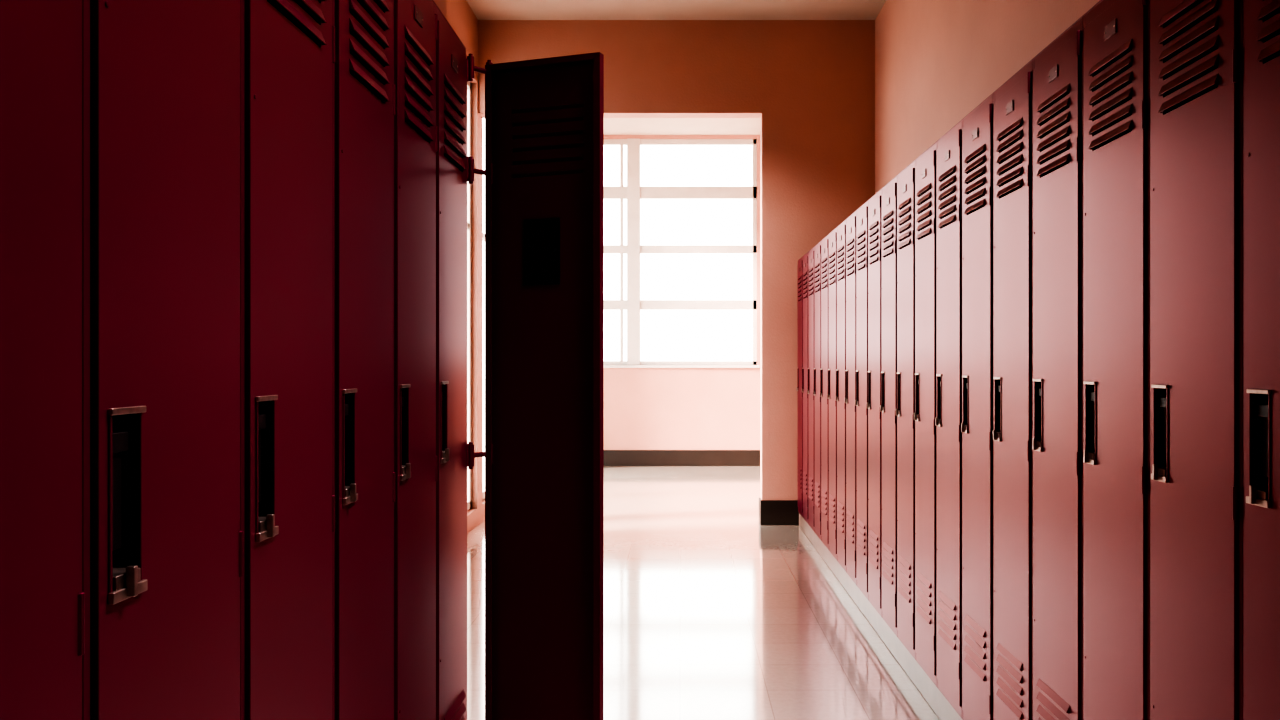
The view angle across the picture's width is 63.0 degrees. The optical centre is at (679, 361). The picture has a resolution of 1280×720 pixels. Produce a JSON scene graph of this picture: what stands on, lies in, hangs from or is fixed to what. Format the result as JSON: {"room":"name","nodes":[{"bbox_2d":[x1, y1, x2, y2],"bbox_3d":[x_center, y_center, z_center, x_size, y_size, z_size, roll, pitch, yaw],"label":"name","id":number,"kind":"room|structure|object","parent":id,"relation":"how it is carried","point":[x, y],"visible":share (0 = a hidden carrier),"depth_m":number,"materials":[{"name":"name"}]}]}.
{"room":"school corridor","nodes":[
{"label":"school corridor","id":0,"kind":"room"},
{"bbox_2d":[434,0,446,18],"bbox_3d":[-1.181,-0.630,0.800,0.485,3.560,6.800,0,0,0],"label":"wall","id":1,"kind":"structure","parent":0,"point":[442,4],"depth_m":4.14,"materials":[{"name":"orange paint"}]},
{"bbox_2d":[447,0,484,533],"bbox_3d":[-1.499,-0.680,4.545,0.150,3.660,14.290,0,0,0],"label":"wall","id":2,"kind":"structure","parent":0,"point":[460,15],"depth_m":7.33,"materials":[{"name":"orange paint"}]},
{"bbox_2d":[467,82,470,510],"bbox_3d":[-1.494,-0.465,7.065,0.060,2.990,0.530,0,0,0],"label":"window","id":3,"kind":"structure","parent":2,"relation":"in","point":[468,83],"depth_m":7.28,"materials":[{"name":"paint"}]},
{"bbox_2d":[483,233,484,499],"bbox_3d":[-1.494,-0.465,9.365,0.060,2.990,3.670,0,0,0],"label":"window","id":4,"kind":"structure","parent":2,"relation":"in","point":[483,233],"depth_m":7.83,"materials":[{"name":"paint"}]},
{"bbox_2d":[466,0,885,134],"bbox_3d":[0.701,-2.535,4.470,4.549,0.250,14.440,0,0,0],"label":"ceiling","id":5,"kind":"structure","parent":0,"point":[482,9],"depth_m":7.20,"materials":[{"name":"paint"}]},
{"bbox_2d":[478,20,874,499],"bbox_3d":[0.775,-0.680,7.435,4.399,3.660,0.150,0,0,0],"label":"wall","id":6,"kind":"structure","parent":0,"point":[810,84],"depth_m":7.36,"materials":[{"name":"orange paint"}]},
{"bbox_2d":[759,498,798,524],"bbox_3d":[0.971,1.062,7.429,0.809,0.175,0.162,0,0,0],"label":"baseboard","id":7,"kind":"structure","parent":6,"relation":"attached to","point":[771,512],"depth_m":7.35,"materials":[{"name":"rubber"}]},
{"bbox_2d":[604,135,759,449],"bbox_3d":[0.775,-0.680,11.615,4.399,3.660,0.150,0,0,0],"label":"wall","id":8,"kind":"structure","parent":0,"point":[645,408],"depth_m":11.54,"materials":[{"name":"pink paint"}]},
{"bbox_2d":[604,139,756,364],"bbox_3d":[-0.214,-1.218,11.595,2.131,2.505,0.110,0,0,0],"label":"window","id":9,"kind":"structure","parent":8,"relation":"in","point":[633,192],"depth_m":11.56,"materials":[{"name":"paint"}]},
{"bbox_2d":[604,450,759,465],"bbox_3d":[0.701,1.062,11.534,4.249,0.177,0.012,0,0,0],"label":"baseboard","id":10,"kind":"structure","parent":8,"relation":"attached to","point":[611,457],"depth_m":11.53,"materials":[{"name":"rubber"}]},
{"bbox_2d":[604,365,759,367],"bbox_3d":[-0.214,0.050,11.535,2.191,0.030,0.050,0,0,0],"label":"window sill","id":11,"kind":"structure","parent":8,"relation":"attached to","point":[605,366],"depth_m":11.51,"materials":[{"name":"paint"}]},
{"bbox_2d":[467,466,939,719],"bbox_3d":[0.701,1.210,4.470,4.549,0.120,14.440,0,0,0],"label":"floor","id":12,"kind":"structure","parent":0,"point":[712,612],"depth_m":4.72,"materials":[{"name":"tile"}]},
{"bbox_2d":[0,0,84,719],"bbox_3d":[-0.703,0.168,0.698,0.468,1.764,0.304,0,0,0],"label":"locker","id":13,"kind":"object","parent":12,"relation":"on","point":[42,598],"visible":1,"depth_m":0.79,"materials":[{"name":"red metal"}]},
{"bbox_2d":[82,0,242,719],"bbox_3d":[-0.703,0.168,1.002,0.468,1.764,0.304,0,0,0],"label":"locker","id":14,"kind":"object","parent":12,"relation":"on","point":[162,537],"visible":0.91,"depth_m":0.97,"materials":[{"name":"red metal"}]},
{"bbox_2d":[240,0,334,719],"bbox_3d":[-0.703,0.168,1.308,0.468,1.764,0.304,0,0,0],"label":"locker","id":15,"kind":"object","parent":12,"relation":"on","point":[287,47],"visible":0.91,"depth_m":1.27,"materials":[{"name":"red metal"}]},
{"bbox_2d":[333,0,394,719],"bbox_3d":[-0.703,0.168,1.613,0.468,1.764,0.304,0,0,0],"label":"locker","id":16,"kind":"object","parent":12,"relation":"on","point":[363,87],"visible":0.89,"depth_m":1.58,"materials":[{"name":"red metal"}]},
{"bbox_2d":[393,0,436,719],"bbox_3d":[-0.703,0.168,1.917,0.468,1.764,0.304,0,0,0],"label":"locker","id":17,"kind":"object","parent":12,"relation":"on","point":[414,21],"visible":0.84,"depth_m":1.89,"materials":[{"name":"red metal"}]},
{"bbox_2d":[435,3,468,719],"bbox_3d":[-0.703,0.168,2.223,0.468,1.764,0.304,0,0,0],"label":"locker","id":18,"kind":"object","parent":12,"relation":"on","point":[452,65],"visible":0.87,"depth_m":2.21,"materials":[{"name":"red metal"}]},
{"bbox_2d":[467,52,603,719],"bbox_3d":[-0.324,0.158,2.349,0.313,1.714,0.083,0,0,20],"label":"door","id":19,"kind":"structure","parent":18,"relation":"attached to","point":[543,172],"depth_m":2.36,"materials":[{"name":"red metal"}]},
{"bbox_2d":[796,257,802,516],"bbox_3d":[1.071,0.168,7.181,0.518,1.764,0.304,0,0,0],"label":"locker","id":20,"kind":"object","parent":12,"relation":"on","point":[800,261],"visible":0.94,"depth_m":7.14,"materials":[{"name":"red metal"}]},
{"bbox_2d":[801,251,808,524],"bbox_3d":[1.071,0.168,6.875,0.518,1.764,0.304,0,0,0],"label":"locker","id":21,"kind":"object","parent":12,"relation":"on","point":[804,389],"visible":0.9,"depth_m":6.86,"materials":[{"name":"red metal"}]},
{"bbox_2d":[807,246,814,531],"bbox_3d":[1.071,0.168,6.571,0.518,1.764,0.304,0,0,0],"label":"locker","id":22,"kind":"object","parent":12,"relation":"on","point":[810,390],"visible":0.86,"depth_m":6.55,"materials":[{"name":"red metal"}]},
{"bbox_2d":[813,240,821,540],"bbox_3d":[1.071,0.168,6.266,0.518,1.764,0.304,0,0,0],"label":"locker","id":23,"kind":"object","parent":12,"relation":"on","point":[817,253],"visible":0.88,"depth_m":6.26,"materials":[{"name":"red metal"}]},
{"bbox_2d":[820,234,828,549],"bbox_3d":[1.071,0.168,5.960,0.518,1.764,0.304,0,0,0],"label":"locker","id":24,"kind":"object","parent":12,"relation":"on","point":[824,247],"visible":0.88,"depth_m":5.95,"materials":[{"name":"red metal"}]},
{"bbox_2d":[827,227,836,559],"bbox_3d":[1.071,0.168,5.655,0.518,1.764,0.304,0,0,0],"label":"locker","id":25,"kind":"object","parent":12,"relation":"on","point":[832,241],"visible":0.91,"depth_m":5.64,"materials":[{"name":"red metal"}]},
{"bbox_2d":[835,219,846,572],"bbox_3d":[1.071,0.168,5.351,0.518,1.764,0.304,0,0,0],"label":"locker","id":26,"kind":"object","parent":12,"relation":"on","point":[841,229],"visible":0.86,"depth_m":5.33,"materials":[{"name":"red metal"}]},
{"bbox_2d":[845,210,856,584],"bbox_3d":[1.071,0.168,5.045,0.518,1.764,0.304,0,0,0],"label":"locker","id":27,"kind":"object","parent":12,"relation":"on","point":[850,370],"visible":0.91,"depth_m":5.02,"materials":[{"name":"red metal"}]},
{"bbox_2d":[855,200,868,600],"bbox_3d":[1.071,0.168,4.740,0.518,1.764,0.304,0,0,0],"label":"locker","id":28,"kind":"object","parent":12,"relation":"on","point":[861,400],"visible":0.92,"depth_m":4.71,"materials":[{"name":"red metal"}]},
{"bbox_2d":[867,189,881,616],"bbox_3d":[1.071,0.168,4.436,0.518,1.764,0.304,0,0,0],"label":"locker","id":29,"kind":"object","parent":12,"relation":"on","point":[874,402],"visible":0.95,"depth_m":4.40,"materials":[{"name":"red metal"}]},
{"bbox_2d":[799,513,961,719],"bbox_3d":[1.082,1.100,3.368,0.496,0.100,7.930,0,0,0],"label":"plinth","id":30,"kind":"object","parent":12,"relation":"on","point":[943,709],"visible":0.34,"depth_m":4.16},
{"bbox_2d":[880,175,897,636],"bbox_3d":[1.071,0.168,4.130,0.518,1.764,0.304,0,0,0],"label":"locker","id":31,"kind":"object","parent":12,"relation":"on","point":[888,408],"visible":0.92,"depth_m":4.09,"materials":[{"name":"red metal"}]},
{"bbox_2d":[896,159,915,659],"bbox_3d":[1.071,0.168,3.825,0.518,1.764,0.304,0,0,0],"label":"locker","id":32,"kind":"object","parent":12,"relation":"on","point":[905,410],"visible":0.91,"depth_m":3.80,"materials":[{"name":"red metal"}]},
{"bbox_2d":[914,141,936,686],"bbox_3d":[1.071,0.168,3.521,0.518,1.764,0.304,0,0,0],"label":"locker","id":33,"kind":"object","parent":12,"relation":"on","point":[925,413],"visible":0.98,"depth_m":3.49,"materials":[{"name":"red metal"}]},
{"bbox_2d":[935,119,962,719],"bbox_3d":[1.071,0.168,3.216,0.518,1.764,0.304,0,0,0],"label":"locker","id":34,"kind":"object","parent":12,"relation":"on","point":[948,421],"visible":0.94,"depth_m":3.19,"materials":[{"name":"red metal"}]},
{"bbox_2d":[961,92,993,719],"bbox_3d":[1.071,0.168,2.910,0.518,1.764,0.304,0,0,0],"label":"locker","id":35,"kind":"object","parent":12,"relation":"on","point":[977,425],"visible":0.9,"depth_m":2.88,"materials":[{"name":"red metal"}]},
{"bbox_2d":[993,59,1032,719],"bbox_3d":[1.071,0.168,2.606,0.518,1.764,0.304,0,0,0],"label":"locker","id":36,"kind":"object","parent":12,"relation":"on","point":[1013,100],"visible":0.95,"depth_m":2.57,"materials":[{"name":"red metal"}]},
{"bbox_2d":[1032,16,1082,719],"bbox_3d":[1.071,0.168,2.300,0.518,1.764,0.304,0,0,0],"label":"locker","id":37,"kind":"object","parent":12,"relation":"on","point":[1057,448],"visible":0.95,"depth_m":2.27,"materials":[{"name":"red metal"}]},
{"bbox_2d":[1083,0,1149,719],"bbox_3d":[1.071,0.168,1.996,0.518,1.764,0.304,0,0,0],"label":"locker","id":38,"kind":"object","parent":12,"relation":"on","point":[1116,33],"visible":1,"depth_m":1.98,"materials":[{"name":"red metal"}]},
{"bbox_2d":[1150,0,1242,719],"bbox_3d":[1.071,0.168,1.690,0.518,1.764,0.304,0,0,0],"label":"locker","id":39,"kind":"object","parent":12,"relation":"on","point":[1196,46],"visible":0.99,"depth_m":1.67,"materials":[{"name":"red metal"}]},
{"bbox_2d":[1243,0,1279,719],"bbox_3d":[1.071,0.168,1.385,0.518,1.764,0.304,0,0,0],"label":"locker","id":40,"kind":"object","parent":12,"relation":"on","point":[1261,18],"visible":1,"depth_m":1.48,"materials":[{"name":"red metal"}]},
{"bbox_2d":[875,0,1099,193],"bbox_3d":[1.450,-0.630,2.305,0.150,3.560,10.110,0,0,0],"label":"wall","id":41,"kind":"structure","parent":0,"point":[936,61],"depth_m":5.49,"materials":[{"name":"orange paint"}]},
{"label":"outside","id":42,"kind":"structure","parent":0,"visible":0},
{"bbox_2d":[483,379,484,486],"bbox_3d":[0.000,1.465,20.000,120.000,0.370,120.000,0,0,0],"label":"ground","id":43,"kind":"structure","parent":42,"point":[483,379],"depth_m":19.51,"materials":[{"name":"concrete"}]}
]}

